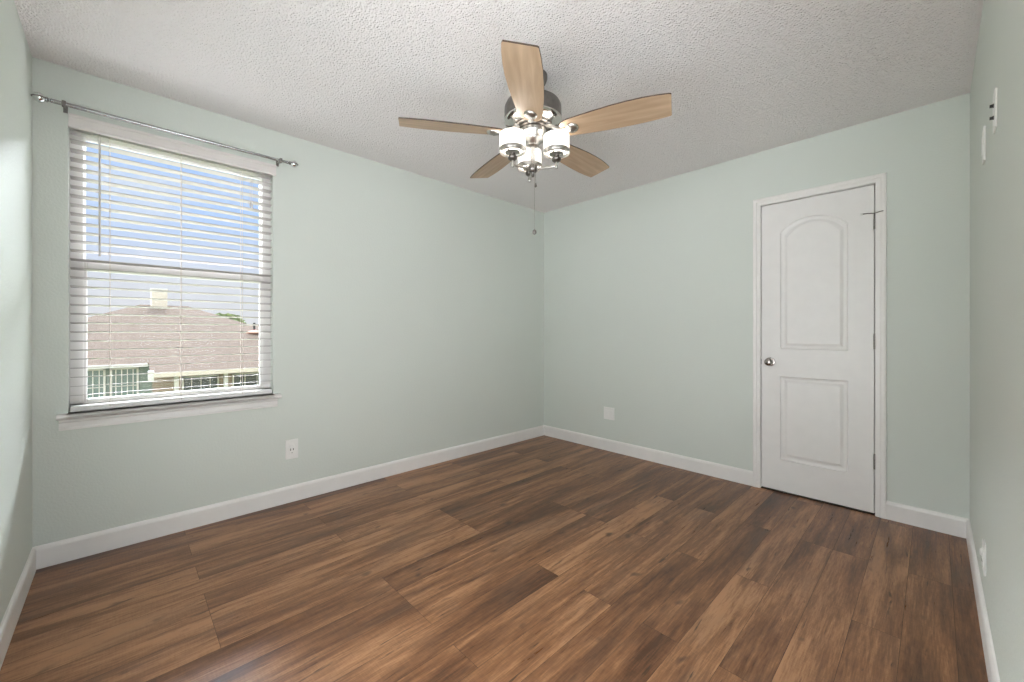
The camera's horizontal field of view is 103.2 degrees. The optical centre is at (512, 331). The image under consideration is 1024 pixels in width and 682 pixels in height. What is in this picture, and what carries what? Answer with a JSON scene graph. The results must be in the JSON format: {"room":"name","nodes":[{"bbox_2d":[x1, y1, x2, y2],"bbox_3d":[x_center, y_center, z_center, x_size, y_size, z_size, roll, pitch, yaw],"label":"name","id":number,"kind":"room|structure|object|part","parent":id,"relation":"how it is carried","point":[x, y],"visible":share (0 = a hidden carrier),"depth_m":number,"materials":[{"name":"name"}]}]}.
{"room":"empty bedroom","nodes":[
{"label":"empty bedroom","id":0,"kind":"room"},
{"bbox_2d":[0,0,32,623],"bbox_3d":[-1.250,-0.038,0.769,0.120,2.540,3.110,0,0,-44],"label":"wall","id":1,"kind":"structure","parent":0,"point":[16,477],"depth_m":1.62,"materials":[{"name":"green paint"}]},
{"bbox_2d":[0,547,35,668],"bbox_3d":[-1.712,1.078,1.345,0.013,0.108,1.640,0,0,-44],"label":"baseboard","id":2,"kind":"structure","parent":1,"relation":"attached to","point":[8,624],"depth_m":1.58,"materials":[{"name":"white paint"}]},
{"bbox_2d":[32,57,543,546],"bbox_3d":[-1.011,-0.039,3.240,3.890,2.540,0.120,0,0,-44],"label":"wall","id":3,"kind":"structure","parent":0,"point":[407,313],"depth_m":2.84,"materials":[{"name":"green paint"}]},
{"bbox_2d":[30,92,297,167],"bbox_3d":[-1.836,-1.094,2.288,1.138,0.045,0.107,0,0,-44],"label":"curtain rod","id":4,"kind":"object","parent":3,"relation":"attached to","point":[39,97],"visible":1,"depth_m":2.13,"materials":[{"name":"metal"}]},
{"bbox_2d":[56,127,281,430],"bbox_3d":[-1.900,-0.295,2.345,0.971,1.557,0.173,0,0,-44],"label":"window","id":5,"kind":"structure","parent":3,"relation":"in","point":[113,416],"depth_m":2.20,"materials":[{"name":"white plastic"}]},
{"bbox_3d":[-1.881,0.414,2.325,0.971,0.026,0.117,0,0,-44],"label":"sill","id":6,"kind":"part","parent":5,"relation":"part of","materials":[{"name":"white paint"}]},
{"bbox_2d":[68,113,275,411],"bbox_3d":[-1.883,-0.340,2.339,0.911,1.478,0.076,0,0,-44],"label":"blind","id":7,"kind":"object","parent":5,"relation":"attached to","point":[81,126],"visible":1,"depth_m":2.27,"materials":[{"name":"white plastic"}]},
{"bbox_3d":[-1.896,0.385,2.341,0.887,0.028,0.049,0,0,-44],"label":"rail","id":8,"kind":"part","parent":7,"relation":"part of","materials":[{"name":"white plastic"}]},
{"bbox_3d":[-1.905,-0.321,2.332,0.002,1.415,0.055,0,0,-44],"label":"ladder cord","id":9,"kind":"part","parent":7,"relation":"part of","materials":[{"name":"white fabric"}]},
{"bbox_3d":[-1.694,-0.321,2.535,0.002,1.415,0.055,0,0,-44],"label":"ladder cord","id":10,"kind":"part","parent":7,"relation":"part of","materials":[{"name":"white fabric"}]},
{"bbox_3d":[-1.948,-0.674,2.395,0.807,0.710,0.022,0,0,-44],"label":"sash","id":11,"kind":"part","parent":5,"relation":"part of","materials":[{"name":"white plastic"}]},
{"bbox_3d":[-1.931,0.001,2.377,0.807,0.734,0.025,0,0,-44],"label":"sash","id":12,"kind":"part","parent":5,"relation":"part of","materials":[{"name":"white plastic"}]},
{"bbox_2d":[34,425,543,569],"bbox_3d":[-0.965,1.077,3.192,3.650,0.108,0.013,0,0,-44],"label":"baseboard","id":13,"kind":"structure","parent":3,"relation":"attached to","point":[49,554],"depth_m":2.50,"materials":[{"name":"white paint"}]},
{"bbox_2d":[285,438,297,459],"bbox_3d":[-1.472,0.781,2.706,0.078,0.128,0.011,0,0,-44],"label":"wall outlet","id":14,"kind":"object","parent":3,"relation":"attached to","point":[291,446],"visible":1,"depth_m":2.70,"materials":[{"name":"white plastic"}]},
{"bbox_2d":[289,444,294,454],"bbox_3d":[-1.472,0.781,2.706,0.033,0.067,0.004,0,0,-44],"label":"socket","id":15,"kind":"object","parent":14,"relation":"attached to","point":[291,446],"depth_m":2.70,"materials":[{"name":"white plastic"}]},
{"bbox_2d":[0,435,987,681],"bbox_3d":[0.108,1.181,2.077,3.890,0.100,3.110,0,0,-44],"label":"floor","id":16,"kind":"structure","parent":0,"point":[543,558],"depth_m":1.78,"materials":[{"name":"brown wood"}]},
{"bbox_2d":[14,0,983,212],"bbox_3d":[0.108,-1.384,2.075,3.890,0.150,3.350,0,0,-44],"label":"ceiling","id":17,"kind":"structure","parent":0,"point":[742,78],"depth_m":2.00,"materials":[{"name":"white paint"}]},
{"bbox_2d":[398,40,671,234],"bbox_3d":[0.128,-0.898,2.109,1.256,0.822,1.296,0,0,-44],"label":"ceiling fan","id":18,"kind":"object","parent":17,"relation":"hanging from","point":[532,113],"visible":1,"depth_m":1.96,"materials":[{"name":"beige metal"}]},
{"bbox_3d":[-0.296,-1.010,2.001,0.514,0.006,0.159,0,13,-12],"label":"blade","id":19,"kind":"part","parent":18,"relation":"part of","materials":[{"name":"brown wood"}]},
{"bbox_3d":[-0.093,-1.010,2.434,0.159,0.006,0.514,-14,7,-29],"label":"blade","id":20,"kind":"part","parent":18,"relation":"part of","materials":[{"name":"brown wood"}]},
{"bbox_3d":[-0.001,-0.939,2.005,0.128,0.080,0.128,0,0,-35],"label":"lamp shade","id":21,"kind":"part","parent":18,"relation":"part of","materials":[{"name":"white glass"}]},
{"bbox_3d":[0.040,-0.835,2.033,0.116,0.040,0.017,0,0,-35],"label":"lamp arm","id":22,"kind":"part","parent":18,"relation":"part of","materials":[{"name":"silver metal"}]},
{"bbox_3d":[0.052,-1.010,1.674,0.159,0.006,0.514,13,1,6],"label":"blade","id":23,"kind":"part","parent":18,"relation":"part of","materials":[{"name":"brown wood"}]},
{"bbox_3d":[0.092,-0.939,2.204,0.128,0.080,0.128,0,0,-5],"label":"lamp shade","id":24,"kind":"part","parent":18,"relation":"part of","materials":[{"name":"white glass"}]},
{"bbox_3d":[0.103,-0.901,2.078,0.021,0.095,0.021,0,0,-44],"label":"stem","id":25,"kind":"part","parent":18,"relation":"part of","materials":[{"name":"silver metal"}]},
{"bbox_3d":[0.103,-1.047,2.078,0.184,0.028,0.184,0,0,-44],"label":"rotor plate","id":26,"kind":"part","parent":18,"relation":"part of","materials":[{"name":"silver metal"}]},
{"bbox_3d":[0.110,-0.754,2.033,0.003,0.482,0.003,0,0,-44],"label":"pull chain","id":27,"kind":"part","parent":18,"relation":"part of","materials":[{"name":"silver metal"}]},
{"bbox_3d":[0.174,-0.835,2.045,0.116,0.040,0.017,0,0,25],"label":"lamp arm","id":28,"kind":"part","parent":18,"relation":"part of","materials":[{"name":"silver metal"}]},
{"bbox_3d":[0.219,-0.939,2.024,0.128,0.080,0.128,0,0,25],"label":"lamp shade","id":29,"kind":"part","parent":18,"relation":"part of","materials":[{"name":"white glass"}]},
{"bbox_3d":[0.382,-1.010,2.374,0.159,0.006,0.514,-17,-11,41],"label":"blade","id":30,"kind":"part","parent":18,"relation":"part of","materials":[{"name":"brown wood"}]},
{"bbox_3d":[0.472,-1.010,1.904,0.514,0.006,0.159,0,-12,24],"label":"blade","id":31,"kind":"part","parent":18,"relation":"part of","materials":[{"name":"brown wood"}]},
{"bbox_2d":[544,93,969,518],"bbox_3d":[1.508,-0.039,3.340,0.120,2.540,3.230,0,0,-44],"label":"wall","id":32,"kind":"structure","parent":0,"point":[648,288],"depth_m":3.10,"materials":[{"name":"green paint"}]},
{"bbox_2d":[604,407,613,419],"bbox_3d":[0.916,0.775,3.863,0.008,0.116,0.114,0,0,-44],"label":"wall plate","id":33,"kind":"object","parent":32,"relation":"attached to","point":[608,412],"visible":1,"depth_m":3.86,"materials":[{"name":"white plastic"}]},
{"bbox_2d":[544,425,967,537],"bbox_3d":[1.419,1.077,3.338,0.013,0.108,3.110,0,0,-44],"label":"baseboard","id":34,"kind":"structure","parent":32,"relation":"attached to","point":[953,525],"depth_m":3.16,"materials":[{"name":"white paint"}]},
{"bbox_2d":[761,486,874,514],"bbox_3d":[2.053,1.129,2.760,0.100,0.004,0.618,0,0,-44],"label":"threshold","id":35,"kind":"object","parent":32,"relation":"attached to","point":[854,509],"depth_m":2.70,"materials":[{"name":"brown wood"}]},
{"bbox_2d":[753,172,886,518],"bbox_3d":[2.062,0.106,2.765,0.120,2.050,0.630,0,0,-44],"label":"door frame","id":36,"kind":"structure","parent":32,"relation":"attached to","point":[874,183],"depth_m":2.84,"materials":[{"name":"white paint"}]},
{"bbox_2d":[761,185,883,512],"bbox_3d":[2.024,0.105,2.704,0.098,2.028,0.664,0,0,-44],"label":"door","id":37,"kind":"structure","parent":32,"relation":"in","point":[818,342],"depth_m":2.71,"materials":[{"name":"white paint"}]},
{"bbox_3d":[1.823,0.213,2.887,0.062,0.063,0.063,0,0,-44],"label":"knob","id":38,"kind":"part","parent":37,"relation":"part of","materials":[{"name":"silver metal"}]},
{"bbox_2d":[970,0,1023,681],"bbox_3d":[1.185,-0.038,0.871,3.770,2.540,0.120,0,0,-44],"label":"wall","id":39,"kind":"structure","parent":0,"point":[997,185],"depth_m":1.24,"materials":[{"name":"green paint"}]},
{"bbox_2d":[979,539,985,575],"bbox_3d":[1.787,0.855,1.544,0.072,0.116,0.014,0,0,-44],"label":"wall outlet","id":40,"kind":"object","parent":39,"relation":"attached to","point":[982,551],"visible":1,"depth_m":1.52,"materials":[{"name":"white plastic"}]},
{"bbox_2d":[979,547,982,566],"bbox_3d":[1.786,0.855,1.545,0.033,0.067,0.010,0,0,-44],"label":"socket","id":41,"kind":"object","parent":40,"relation":"attached to","point":[981,549],"depth_m":1.54,"materials":[{"name":"white plastic"}]},
{"bbox_3d":[1.790,0.855,1.541,0.072,0.116,0.006,0,0,-44],"label":"plate","id":42,"kind":"part","parent":40,"relation":"part of","materials":[{"name":"white plastic"}]},
{"bbox_2d":[966,519,999,681],"bbox_3d":[1.617,1.078,1.380,2.442,0.108,0.013,0,0,-44],"label":"baseboard","id":43,"kind":"structure","parent":39,"relation":"attached to","point":[987,642],"depth_m":1.51,"materials":[{"name":"white paint"}]},
{"bbox_2d":[981,126,985,164],"bbox_3d":[1.805,-0.713,1.556,0.070,0.130,0.008,0,0,-44],"label":"wall plate","id":44,"kind":"object","parent":39,"relation":"attached to","point":[983,140],"visible":1,"depth_m":1.53,"materials":[{"name":"white plastic"}]},
{"bbox_2d":[989,88,996,133],"bbox_3d":[1.515,-0.695,1.280,0.070,0.120,0.014,0,0,-44],"label":"cable plate","id":45,"kind":"object","parent":39,"relation":"attached to","point":[994,105],"visible":1,"depth_m":1.26,"materials":[{"name":"white plastic"}]},
{"bbox_3d":[1.518,-0.695,1.277,0.070,0.120,0.005,0,0,-44],"label":"plate","id":46,"kind":"part","parent":45,"relation":"part of","materials":[{"name":"white plastic"}]},
{"label":"outside","id":47,"kind":"structure","parent":0,"visible":0},
{"bbox_3d":[-41.779,4.104,48.238,180.000,0.200,118.500,0,0,-44],"label":"ground","id":48,"kind":"structure","parent":47,"visible":0},
{"bbox_2d":[87,288,258,398],"bbox_3d":[-13.210,1.091,18.585,15.950,5.860,11.150,0,0,-44],"label":"neighbor house","id":49,"kind":"structure","parent":48,"relation":"on","point":[158,377],"depth_m":14.49,"materials":[{"name":"brick"}]},
{"bbox_3d":[-13.125,1.740,12.591,0.680,1.150,0.025,0,0,-44],"label":"pane","id":50,"kind":"part","parent":49,"relation":"part of","materials":[{"name":"green glass"}]},
{"bbox_3d":[-12.560,1.740,13.136,0.650,1.150,0.025,0,0,-44],"label":"pane","id":51,"kind":"part","parent":49,"relation":"part of","materials":[{"name":"green glass"}]},
{"bbox_3d":[-11.138,2.700,13.440,0.120,2.650,0.140,0,0,-44],"label":"porch post","id":52,"kind":"part","parent":49,"relation":"part of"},
{"bbox_3d":[-11.078,2.034,14.423,1.030,0.960,0.025,0,0,-44],"label":"pane","id":53,"kind":"part","parent":49,"relation":"part of","materials":[{"name":"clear glass"}]},
{"bbox_3d":[-10.165,2.699,14.376,0.120,2.650,0.140,0,0,-44],"label":"porch post","id":54,"kind":"part","parent":49,"relation":"part of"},
{"bbox_3d":[-9.835,2.083,15.619,1.580,1.060,0.025,0,0,-44],"label":"pane","id":55,"kind":"part","parent":49,"relation":"part of","materials":[{"name":"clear glass"}]},
{"bbox_2d":[215,313,246,323],"bbox_3d":[-19.847,1.347,28.061,2.886,5.373,2.826,0,0,-44],"label":"tree","id":56,"kind":"object","parent":48,"relation":"on","point":[219,314],"visible":0.1,"depth_m":27.81,"materials":[{"name":"green plant"}]}
]}

